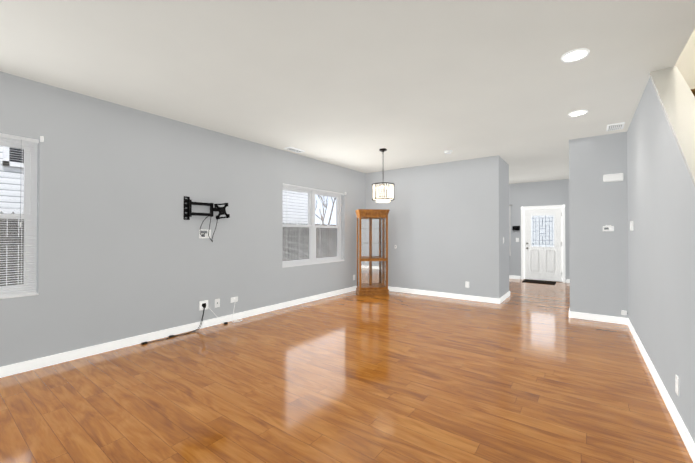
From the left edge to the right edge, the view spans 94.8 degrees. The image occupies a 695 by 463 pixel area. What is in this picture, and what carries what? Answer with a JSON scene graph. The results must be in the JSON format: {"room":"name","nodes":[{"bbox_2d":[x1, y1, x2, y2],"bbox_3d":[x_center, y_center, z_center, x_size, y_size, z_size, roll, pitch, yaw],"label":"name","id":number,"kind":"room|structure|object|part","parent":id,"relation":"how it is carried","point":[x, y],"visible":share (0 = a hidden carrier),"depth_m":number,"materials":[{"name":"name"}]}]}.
{"room":"living room","nodes":[
{"label":"living room","id":0,"kind":"room"},
{"bbox_2d":[0,71,365,366],"bbox_3d":[-1.091,-0.041,5.758,0.200,2.740,12.850,0,-1,36],"label":"wall","id":1,"kind":"structure","parent":0,"point":[124,251],"depth_m":3.79,"materials":[{"name":"grey paint"}]},
{"bbox_2d":[0,137,38,298],"bbox_3d":[-3.568,-0.145,2.385,0.179,1.490,1.820,0,-1,36],"label":"window","id":2,"kind":"structure","parent":1,"relation":"in","point":[29,190],"depth_m":3.09,"materials":[{"name":"white plastic"}]},
{"bbox_2d":[0,133,43,296],"bbox_3d":[-3.496,-0.167,2.350,0.074,1.506,1.836,0,-1,36],"label":"window blind","id":3,"kind":"object","parent":2,"relation":"attached to","point":[14,137],"visible":1,"depth_m":2.97,"materials":[{"name":"white plastic"}]},
{"bbox_2d":[0,286,356,377],"bbox_3d":[-2.150,1.269,4.136,0.013,0.092,8.700,0,-1,36],"label":"baseboard","id":4,"kind":"structure","parent":1,"relation":"attached to","point":[29,365],"depth_m":3.73,"materials":[{"name":"white wood"}]},
{"bbox_2d":[199,300,207,310],"bbox_3d":[-1.963,1.013,4.379,0.029,0.125,0.125,0,-1,36],"label":"electrical outlet plate","id":5,"kind":"object","parent":1,"relation":"attached to","point":[203,305],"depth_m":4.37,"materials":[{"name":"white plastic"}]},
{"bbox_2d":[184,196,229,241],"bbox_3d":[-1.916,-0.156,4.394,0.098,0.604,0.624,0,-1,36],"label":"mount","id":6,"kind":"object","parent":1,"relation":"attached to","point":[188,212],"visible":0.98,"depth_m":4.38,"materials":[{"name":"black metal"}]},
{"bbox_2d":[199,215,209,235],"bbox_3d":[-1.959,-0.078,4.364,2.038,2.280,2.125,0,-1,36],"label":"cable","id":7,"kind":"object","parent":6,"relation":"on","point":[202,232],"depth_m":4.38,"materials":[{"name":"black plastic"}]},
{"bbox_3d":[-1.962,0.033,4.405,0.008,0.120,0.170,0,-1,36],"label":"outlet media plate","id":8,"kind":"part","parent":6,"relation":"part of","materials":[{"name":"white plastic"}]},
{"bbox_3d":[-1.916,-0.305,4.395,0.097,0.305,0.624,0,-1,36],"label":"arm","id":9,"kind":"part","parent":6,"relation":"part of"},
{"bbox_2d":[211,216,217,239],"bbox_3d":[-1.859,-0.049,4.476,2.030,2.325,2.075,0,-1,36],"label":"cable","id":10,"kind":"object","parent":6,"relation":"on","point":[211,216],"depth_m":4.47,"materials":[{"name":"black plastic"}]},
{"bbox_2d":[215,299,219,307],"bbox_3d":[-1.852,1.019,4.546,0.010,0.116,0.072,0,-1,36],"label":"electrical outlet plate","id":11,"kind":"object","parent":1,"relation":"attached to","point":[217,301],"depth_m":4.55,"materials":[{"name":"white plastic"}]},
{"bbox_2d":[231,297,237,302],"bbox_3d":[-1.679,1.016,4.760,0.031,0.072,0.116,0,-1,36],"label":"electrical outlet plate","id":12,"kind":"object","parent":1,"relation":"attached to","point":[233,299],"depth_m":4.75,"materials":[{"name":"white plastic"}]},
{"bbox_2d":[282,186,344,267],"bbox_3d":[-0.663,-0.101,6.313,0.179,1.470,1.790,0,-1,36],"label":"window","id":13,"kind":"structure","parent":1,"relation":"in","point":[311,221],"depth_m":6.32,"materials":[{"name":"white plastic"}]},
{"bbox_2d":[282,183,345,266],"bbox_3d":[-0.591,-0.123,6.277,0.074,1.486,1.806,0,-1,36],"label":"window blind","id":14,"kind":"object","parent":13,"relation":"attached to","point":[330,243],"visible":0.96,"depth_m":6.17,"materials":[{"name":"white plastic"}]},
{"bbox_2d":[0,278,692,462],"bbox_3d":[1.301,1.374,3.976,6.150,0.120,12.850,0,-1,36],"label":"floor","id":15,"kind":"structure","parent":0,"point":[524,372],"depth_m":2.58,"materials":[{"name":"laminate"}]},
{"bbox_2d":[147,309,203,342],"bbox_3d":[-2.146,1.170,4.054,0.083,0.284,0.734,0,-1,36],"label":"power cord","id":16,"kind":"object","parent":15,"relation":"on","point":[177,335],"depth_m":4.01,"materials":[{"name":"black plastic"}]},
{"bbox_2d":[141,322,227,344],"bbox_3d":[-2.060,1.304,4.146,0.055,0.022,1.095,0,-1,36],"label":"plug","id":17,"kind":"object","parent":15,"relation":"on","point":[142,343],"visible":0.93,"depth_m":3.96,"materials":[{"name":"black plastic"}]},
{"bbox_2d":[355,209,389,295],"bbox_3d":[0.529,0.438,6.850,0.665,1.797,0.366,0,-1,-9],"label":"curio cabinet","id":18,"kind":"object","parent":15,"relation":"on","point":[372,252],"visible":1,"depth_m":6.96,"materials":[{"name":"brown wood"}]},
{"bbox_2d":[522,279,555,284],"bbox_3d":[5.122,1.348,8.545,0.740,0.012,0.540,0,-1,36],"label":"doormat","id":19,"kind":"object","parent":15,"relation":"on","point":[540,282],"visible":1,"depth_m":8.58,"materials":[{"name":"grey rubber"}]},
{"bbox_2d":[0,0,694,183],"bbox_3d":[1.301,-1.576,4.002,6.150,0.300,12.850,0,-1,36],"label":"ceiling","id":20,"kind":"structure","parent":0,"point":[356,85],"depth_m":2.78,"materials":[{"name":"paint"}]},
{"bbox_2d":[284,147,304,152],"bbox_3d":[-0.914,-1.408,5.521,0.160,0.010,0.340,0,-1,36],"label":"ceiling vent","id":21,"kind":"object","parent":20,"relation":"in","point":[294,149],"visible":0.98,"depth_m":5.49,"materials":[{"name":"white metal"}]},
{"bbox_2d":[372,148,394,202],"bbox_3d":[0.612,-0.952,5.495,0.392,0.922,0.392,0,-1,36],"label":"chandelier","id":22,"kind":"object","parent":20,"relation":"hanging from","point":[382,200],"visible":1,"depth_m":5.46,"materials":[{"name":"white glass"}]},
{"bbox_2d":[561,48,589,61],"bbox_3d":[1.853,-1.434,2.604,0.190,0.017,0.190,0,-1,36],"label":"recessed light","id":23,"kind":"object","parent":20,"relation":"in","point":[576,55],"visible":0.98,"depth_m":2.60,"materials":[{"name":"white plastic"}]},
{"bbox_2d":[568,110,587,116],"bbox_3d":[2.769,-1.423,3.842,0.190,0.017,0.190,0,-1,36],"label":"recessed light","id":24,"kind":"object","parent":20,"relation":"in","point":[577,113],"visible":1,"depth_m":3.84,"materials":[{"name":"white"}]},
{"bbox_2d":[607,122,624,130],"bbox_3d":[3.632,-1.419,4.335,0.170,0.010,0.290,0,-1,36],"label":"ceiling vent","id":25,"kind":"object","parent":20,"relation":"in","point":[617,126],"visible":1,"depth_m":4.31,"materials":[{"name":"white metal"}]},
{"bbox_2d":[366,155,508,298],"bbox_3d":[1.911,-0.028,7.176,2.940,2.740,1.000,0,-1,36],"label":"wall","id":26,"kind":"structure","parent":0,"point":[448,226],"depth_m":6.48,"materials":[{"name":"grey paint"}]},
{"bbox_2d":[388,287,499,303],"bbox_3d":[1.628,1.292,6.744,2.923,0.092,0.013,0,-1,36],"label":"baseboard","id":27,"kind":"structure","parent":26,"relation":"attached to","point":[439,294],"depth_m":6.44,"materials":[{"name":"white wood"}]},
{"bbox_2d":[500,291,509,302],"bbox_3d":[3.104,1.288,6.294,0.013,0.092,0.960,0,-1,36],"label":"baseboard","id":28,"kind":"structure","parent":26,"relation":"attached to","point":[507,294],"depth_m":6.21,"materials":[{"name":"white wood"}]},
{"bbox_2d":[509,179,569,282],"bbox_3d":[5.157,-0.012,9.034,5.950,2.740,0.150,0,-1,36],"label":"wall","id":29,"kind":"structure","parent":0,"point":[545,193],"depth_m":8.94,"materials":[{"name":"grey paint"}]},
{"bbox_2d":[509,205,511,255],"bbox_3d":[4.319,-0.036,9.575,1.154,1.478,0.178,0,-1,36],"label":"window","id":30,"kind":"structure","parent":29,"relation":"in","point":[510,230],"depth_m":9.22,"materials":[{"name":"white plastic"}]},
{"bbox_2d":[509,275,519,278],"bbox_3d":[3.830,1.320,9.902,2.710,0.092,0.013,0,-1,36],"label":"baseboard","id":31,"kind":"structure","parent":29,"relation":"attached to","point":[510,276],"depth_m":9.19,"materials":[{"name":"white wood"}]},
{"bbox_2d":[513,226,519,231],"bbox_3d":[4.820,-0.067,9.142,0.197,0.188,0.083,0,-1,36],"label":"key rack","id":32,"kind":"object","parent":29,"relation":"attached to","point":[516,228],"visible":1,"depth_m":9.15,"materials":[{"name":"black metal"}]},
{"bbox_2d":[524,208,561,281],"bbox_3d":[5.373,0.357,8.800,0.891,1.971,0.126,0,-1,36],"label":"door","id":33,"kind":"structure","parent":29,"relation":"in","point":[542,244],"depth_m":8.81,"materials":[{"name":"white paint"}]},
{"bbox_2d":[521,205,564,282],"bbox_3d":[5.400,0.327,8.842,1.035,2.060,0.166,0,-1,36],"label":"door frame","id":34,"kind":"structure","parent":29,"relation":"attached to","point":[522,239],"depth_m":8.79,"materials":[{"name":"white wood"}]},
{"bbox_2d":[569,132,627,317],"bbox_3d":[5.019,-0.035,6.401,0.820,2.740,4.250,0,-1,36],"label":"wall","id":35,"kind":"structure","parent":0,"point":[598,255],"depth_m":4.73,"materials":[{"name":"grey paint"}]},
{"bbox_2d":[572,312,623,323],"bbox_3d":[3.700,1.274,4.714,0.630,0.092,0.013,0,-1,36],"label":"baseboard","id":36,"kind":"structure","parent":35,"relation":"attached to","point":[611,319],"depth_m":4.71,"materials":[{"name":"white wood"}]},
{"bbox_2d":[603,225,613,230],"bbox_3d":[3.793,-0.047,4.650,0.124,0.086,0.025,0,-1,36],"label":"thermostat","id":37,"kind":"object","parent":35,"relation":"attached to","point":[608,228],"visible":1,"depth_m":4.64,"materials":[{"name":"white plastic"}]},
{"bbox_2d":[603,173,622,181],"bbox_3d":[3.833,-0.776,4.611,0.220,0.104,0.051,0,-1,36],"label":"door chime","id":38,"kind":"object","parent":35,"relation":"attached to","point":[612,177],"visible":1,"depth_m":4.59,"materials":[{"name":"white plastic"}]},
{"bbox_2d":[627,78,694,442],"bbox_3d":[2.782,-0.067,2.800,0.145,2.740,4.200,0,-1,36],"label":"wall","id":39,"kind":"structure","parent":0,"point":[661,246],"depth_m":2.54,"materials":[{"name":"grey paint"}]},
{"bbox_2d":[630,221,632,230],"bbox_3d":[3.588,-0.071,4.035,0.029,0.120,0.045,0,-1,36],"label":"light switch","id":40,"kind":"object","parent":39,"relation":"attached to","point":[631,225],"visible":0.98,"depth_m":4.02,"materials":[{"name":"white plastic"}]},
{"bbox_2d":[624,318,694,462],"bbox_3d":[2.719,1.258,2.835,0.013,0.092,4.200,0,-1,36],"label":"baseboard","id":41,"kind":"structure","parent":39,"relation":"attached to","point":[687,439],"depth_m":2.34,"materials":[{"name":"white wood"}]},
{"bbox_2d":[649,66,694,186],"bbox_3d":[2.167,-0.539,1.978,0.170,1.808,2.180,0,-1,36],"label":"trim","id":42,"kind":"structure","parent":39,"relation":"attached to","point":[676,96],"depth_m":2.30,"materials":[{"name":"white"}]},
{"bbox_2d":[675,375,678,395],"bbox_3d":[2.203,1.028,2.136,0.010,0.116,0.072,0,-1,36],"label":"outlet","id":43,"kind":"object","parent":39,"relation":"attached to","point":[676,384],"visible":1,"depth_m":2.13,"materials":[{"name":"white plastic"}]},
{"bbox_2d":[674,29,694,88],"bbox_3d":[5.109,-2.897,5.034,0.960,2.360,0.120,0,-1,36],"label":"wall","id":44,"kind":"structure","parent":0,"point":[685,64],"depth_m":4.87,"materials":[{"name":"beige paint"}]},
{"label":"outside","id":45,"kind":"structure","parent":0,"visible":0},
{"bbox_3d":[-5.879,1.920,9.189,11.580,0.120,24.000,0,-1,36],"label":"ground","id":46,"kind":"structure","parent":45,"visible":0},
{"bbox_2d":[0,146,334,285],"bbox_3d":[-4.605,-1.621,11.388,5.850,7.000,31.000,0,-1,36],"label":"house","id":47,"kind":"structure","parent":46,"relation":"on","point":[15,196],"depth_m":5.32,"materials":[{"name":"white"}]},
{"bbox_2d":[0,211,336,285],"bbox_3d":[-2.771,0.794,6.306,0.118,2.081,19.044,0,-1,36],"label":"fence","id":48,"kind":"object","parent":46,"relation":"on","point":[329,233],"depth_m":7.81,"materials":[{"name":"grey wood"}]},
{"bbox_2d":[315,196,335,224],"bbox_3d":[-0.813,-0.606,12.852,3.122,4.999,1.989,0,-1,36],"label":"tree","id":49,"kind":"object","parent":46,"relation":"on","point":[322,199],"depth_m":13.10,"materials":[{"name":"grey plant"}]}
]}

